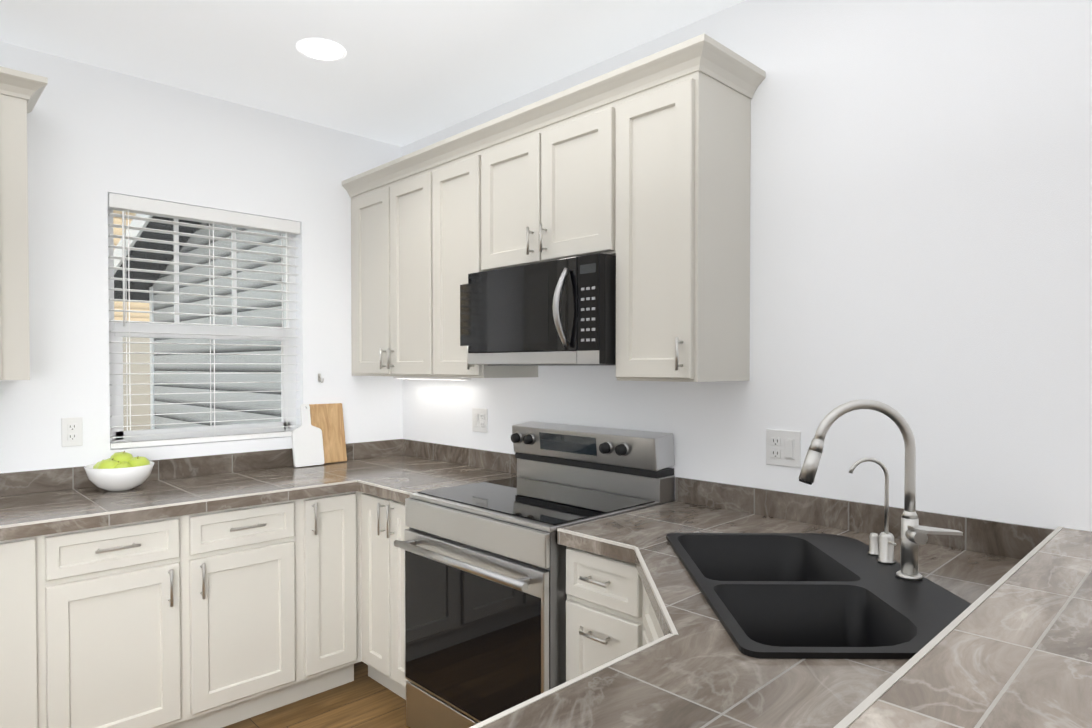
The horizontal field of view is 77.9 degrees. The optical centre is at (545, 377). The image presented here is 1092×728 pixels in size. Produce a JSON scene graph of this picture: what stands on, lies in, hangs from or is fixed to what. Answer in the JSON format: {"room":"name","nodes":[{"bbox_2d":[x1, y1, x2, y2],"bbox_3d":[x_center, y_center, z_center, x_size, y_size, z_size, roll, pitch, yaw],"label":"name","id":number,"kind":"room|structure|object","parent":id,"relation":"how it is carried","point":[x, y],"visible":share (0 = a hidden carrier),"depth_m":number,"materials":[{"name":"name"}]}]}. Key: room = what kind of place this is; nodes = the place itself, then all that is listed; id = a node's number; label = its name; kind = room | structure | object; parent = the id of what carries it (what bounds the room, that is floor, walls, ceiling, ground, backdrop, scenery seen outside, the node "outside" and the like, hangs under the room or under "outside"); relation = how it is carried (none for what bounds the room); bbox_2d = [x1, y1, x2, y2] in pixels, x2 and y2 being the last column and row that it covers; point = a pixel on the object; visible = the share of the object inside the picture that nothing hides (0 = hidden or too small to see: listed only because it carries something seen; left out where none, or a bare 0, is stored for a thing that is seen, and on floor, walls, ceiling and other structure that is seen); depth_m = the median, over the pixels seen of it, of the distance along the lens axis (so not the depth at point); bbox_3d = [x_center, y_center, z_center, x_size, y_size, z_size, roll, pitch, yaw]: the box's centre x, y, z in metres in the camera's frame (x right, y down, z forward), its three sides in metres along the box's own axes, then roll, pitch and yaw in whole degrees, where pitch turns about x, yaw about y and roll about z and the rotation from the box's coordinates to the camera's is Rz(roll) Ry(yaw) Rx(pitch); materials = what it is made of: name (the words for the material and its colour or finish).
{"room":"kitchen","nodes":[
{"label":"kitchen","id":0,"kind":"room"},
{"bbox_2d":[0,41,402,472],"bbox_3d":[-2.818,0.061,1.894,5.500,2.620,0.150,-1,1,-44],"label":"wall","id":1,"kind":"structure","parent":0,"point":[96,135],"depth_m":2.86,"materials":[{"name":"white paint"}]},
{"bbox_2d":[0,66,47,379],"bbox_3d":[-2.158,-0.510,2.169,0.864,1.045,0.362,-1,1,-44],"label":"upper cabinet","id":2,"kind":"object","parent":1,"relation":"attached to","point":[20,93],"visible":1,"depth_m":2.31,"materials":[{"name":"grey paint"}]},
{"bbox_2d":[61,417,82,446],"bbox_3d":[-1.890,0.218,2.692,0.070,0.115,0.009,-1,1,-44],"label":"outlet","id":3,"kind":"object","parent":1,"relation":"attached to","point":[71,431],"visible":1,"depth_m":2.69,"materials":[{"name":"white plastic"}]},
{"bbox_2d":[108,209,295,442],"bbox_3d":[-1.580,-0.235,3.145,0.823,1.063,0.075,-1,1,-44],"label":"window","id":4,"kind":"structure","parent":1,"relation":"in","point":[118,379],"depth_m":3.11,"materials":[{"name":"white plastic"}]},
{"bbox_2d":[108,193,299,448],"bbox_3d":[-1.529,-0.235,3.092,0.813,1.059,0.064,-1,1,-44],"label":"window blinds","id":5,"kind":"object","parent":4,"relation":"attached to","point":[128,204],"visible":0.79,"depth_m":3.04,"materials":[{"name":"white plastic"}]},
{"bbox_2d":[318,374,323,382],"bbox_3d":[-1.132,0.005,3.402,0.016,0.047,0.047,-1,1,-44],"label":"wall hook","id":6,"kind":"object","parent":1,"relation":"attached to","point":[319,377],"visible":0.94,"depth_m":3.41,"materials":[{"name":"silver metal"}]},
{"bbox_2d":[342,147,425,378],"bbox_3d":[-0.652,-0.508,3.365,0.329,1.005,0.755,-1,1,-44],"label":"upper cabinet","id":7,"kind":"object","parent":1,"relation":"attached to","point":[388,201],"depth_m":3.23,"materials":[{"name":"grey paint"}]},
{"bbox_2d":[223,661,409,727],"bbox_3d":[-0.319,1.439,-0.572,5.800,0.060,7.300,-1,1,-44],"label":"floor","id":8,"kind":"structure","parent":0,"point":[363,699],"depth_m":2.75,"materials":[{"name":"brown wood"}]},
{"bbox_2d":[0,535,47,727],"bbox_3d":[-2.131,0.935,2.054,0.887,0.868,0.597,-1,1,-44],"label":"base cabinet","id":9,"kind":"object","parent":8,"relation":"on","point":[23,561],"depth_m":2.12,"materials":[{"name":"grey paint"}]},
{"bbox_2d":[48,499,307,727],"bbox_3d":[-1.510,0.926,2.660,0.849,0.868,0.597,-1,1,-44],"label":"base cabinet","id":10,"kind":"object","parent":8,"relation":"on","point":[219,618],"depth_m":2.43,"materials":[{"name":"grey paint"}]},
{"bbox_2d":[304,491,359,696],"bbox_3d":[-1.104,0.920,3.056,0.284,0.868,0.597,-1,1,-44],"label":"base cabinet","id":11,"kind":"object","parent":8,"relation":"on","point":[331,557],"depth_m":2.85,"materials":[{"name":"grey paint"}]},
{"bbox_2d":[356,491,408,699],"bbox_3d":[-0.442,0.921,2.980,0.597,0.868,0.477,-1,1,-44],"label":"base cabinet","id":12,"kind":"object","parent":8,"relation":"on","point":[380,521],"depth_m":2.80,"materials":[{"name":"grey paint"}]},
{"bbox_2d":[393,421,674,727],"bbox_3d":[-0.055,0.782,2.484,0.729,1.160,0.760,-1,1,-44],"label":"range","id":13,"kind":"object","parent":8,"relation":"on","point":[485,596],"visible":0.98,"depth_m":2.33,"materials":[{"name":"silver metal"}]},
{"bbox_2d":[566,562,663,681],"bbox_3d":[0.286,0.943,1.543,0.437,0.868,0.437,-1,1,-44],"label":"base cabinet","id":14,"kind":"object","parent":8,"relation":"on","point":[610,614],"depth_m":1.92,"materials":[{"name":"grey paint"}]},
{"bbox_2d":[0,439,1063,727],"bbox_3d":[-0.693,0.434,1.782,2.617,0.140,2.983,-1,1,-44],"label":"countertop","id":15,"kind":"structure","parent":14,"relation":"on","point":[692,667],"depth_m":1.84,"materials":[{"name":"tile"}]},
{"bbox_2d":[84,451,153,491],"bbox_3d":[-1.685,0.368,2.671,0.236,0.154,0.236,-1,1,-44],"label":"fruit bowl","id":16,"kind":"object","parent":15,"relation":"on","point":[121,471],"visible":1,"depth_m":2.60,"materials":[{"name":"white ceramic"}]},
{"bbox_2d":[291,404,324,466],"bbox_3d":[-1.172,0.282,3.311,0.150,0.303,0.066,-1,1,-44],"label":"cutting board","id":17,"kind":"object","parent":15,"relation":"on","point":[307,442],"visible":1,"depth_m":3.30,"materials":[{"name":"white plastic"}]},
{"bbox_2d":[309,403,346,463],"bbox_3d":[-1.104,0.284,3.413,0.180,0.297,0.068,-1,1,-44],"label":"cutting board","id":18,"kind":"object","parent":15,"relation":"on","point":[327,420],"visible":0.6,"depth_m":3.42,"materials":[{"name":"brown wood"}]},
{"bbox_2d":[666,533,970,658],"bbox_3d":[0.595,0.567,1.528,0.520,0.230,0.810,0,1,1],"label":"sink","id":19,"kind":"object","parent":15,"relation":"in","point":[799,595],"visible":0.52,"depth_m":1.48,"materials":[{"name":"black"}]},
{"bbox_2d":[849,458,895,563],"bbox_3d":[0.799,0.322,1.638,0.087,0.254,0.099,-1,1,-44],"label":"water dispenser","id":20,"kind":"object","parent":19,"relation":"on","point":[887,544],"visible":1,"depth_m":1.64,"materials":[{"name":"silver metal"}]},
{"bbox_2d":[868,533,878,554],"bbox_3d":[0.832,0.421,1.713,0.028,0.054,0.028,-1,1,-44],"label":"soap dispenser","id":21,"kind":"object","parent":19,"relation":"on","point":[873,543],"visible":0.96,"depth_m":1.71,"materials":[{"name":"silver metal"}]},
{"bbox_2d":[799,399,962,580],"bbox_3d":[0.744,0.251,1.506,0.233,0.402,0.277,-1,1,-44],"label":"faucet","id":22,"kind":"object","parent":19,"relation":"on","point":[914,533],"visible":1,"depth_m":1.51,"materials":[{"name":"silver metal"}]},
{"bbox_2d":[0,0,744,146],"bbox_3d":[-0.319,-1.241,-0.612,5.800,0.060,7.300,-1,1,-44],"label":"ceiling","id":23,"kind":"structure","parent":0,"point":[401,73],"depth_m":2.56,"materials":[{"name":"white paint"}]},
{"bbox_2d":[296,38,346,60],"bbox_3d":[-0.862,-1.257,2.594,0.184,0.004,0.184,-1,1,-44],"label":"recessed light","id":24,"kind":"object","parent":23,"relation":"in","point":[320,49],"visible":1,"depth_m":2.59,"materials":[{"name":"white"}]},
{"bbox_2d":[402,0,1091,530],"bbox_3d":[1.683,0.070,1.329,0.150,2.620,7.250,-1,1,-44],"label":"wall","id":25,"kind":"structure","parent":0,"point":[920,216],"depth_m":1.91,"materials":[{"name":"white paint"}]},
{"bbox_2d":[472,408,487,432],"bbox_3d":[-0.321,0.208,3.268,0.011,0.115,0.116,-1,1,-44],"label":"outlet","id":26,"kind":"object","parent":25,"relation":"attached to","point":[479,419],"visible":1,"depth_m":3.27,"materials":[{"name":"white plastic"}]},
{"bbox_2d":[426,126,537,379],"bbox_3d":[-0.270,-0.502,2.973,0.329,1.005,0.339,-1,1,-44],"label":"upper cabinet","id":27,"kind":"object","parent":25,"relation":"attached to","point":[452,162],"depth_m":2.89,"materials":[{"name":"grey paint"}]},
{"bbox_2d":[478,70,613,271],"bbox_3d":[0.094,-0.709,2.597,0.329,0.580,0.703,-1,1,-44],"label":"upper cabinet","id":28,"kind":"object","parent":25,"relation":"attached to","point":[546,166],"depth_m":2.44,"materials":[{"name":"grey paint"}]},
{"bbox_2d":[460,253,615,365],"bbox_3d":[0.031,-0.228,2.578,0.457,0.366,0.745,-1,1,-44],"label":"microwave","id":29,"kind":"object","parent":28,"relation":"attached to","point":[559,312],"visible":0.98,"depth_m":2.39,"materials":[{"name":"black plastic"}]},
{"bbox_2d":[614,36,757,381],"bbox_3d":[0.449,-0.491,2.237,0.329,1.005,0.315,-1,1,-44],"label":"upper cabinet","id":30,"kind":"object","parent":25,"relation":"attached to","point":[640,169],"depth_m":2.12,"materials":[{"name":"grey paint"}]},
{"bbox_2d":[766,429,800,467],"bbox_3d":[0.758,0.227,2.163,0.011,0.115,0.116,-1,1,-44],"label":"outlet","id":31,"kind":"object","parent":25,"relation":"attached to","point":[783,447],"visible":1,"depth_m":2.16,"materials":[{"name":"white plastic"}]},
{"label":"outside","id":32,"kind":"structure","parent":0,"visible":0},
{"bbox_3d":[-7.534,1.942,7.109,23.000,0.100,13.840,-1,1,-44],"label":"ground","id":33,"kind":"structure","parent":32,"visible":0},
{"bbox_2d":[113,210,150,430],"bbox_3d":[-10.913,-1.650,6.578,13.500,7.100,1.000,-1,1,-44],"label":"house","id":34,"kind":"structure","parent":33,"relation":"on","point":[138,348],"depth_m":10.69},
{"bbox_2d":[114,213,282,428],"bbox_3d":[-1.820,-0.249,6.632,3.445,4.296,5.200,-1,1,-44],"label":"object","id":35,"kind":"object","parent":33,"relation":"on","point":[231,368],"depth_m":5.96,"materials":[{"name":"grey"}]},
{"bbox_3d":[0.397,0.908,0.688,2.597,0.963,0.113,-1,1,-44],"label":"wall","id":36,"kind":"structure","parent":0,"visible":0},
{"bbox_2d":[848,528,1091,727],"bbox_3d":[0.494,0.405,0.567,2.617,0.044,0.475,-1,1,-44],"label":"bar","id":37,"kind":"object","parent":36,"relation":"on","point":[1014,650],"visible":1,"depth_m":0.90,"materials":[{"name":"tile"}]}
]}

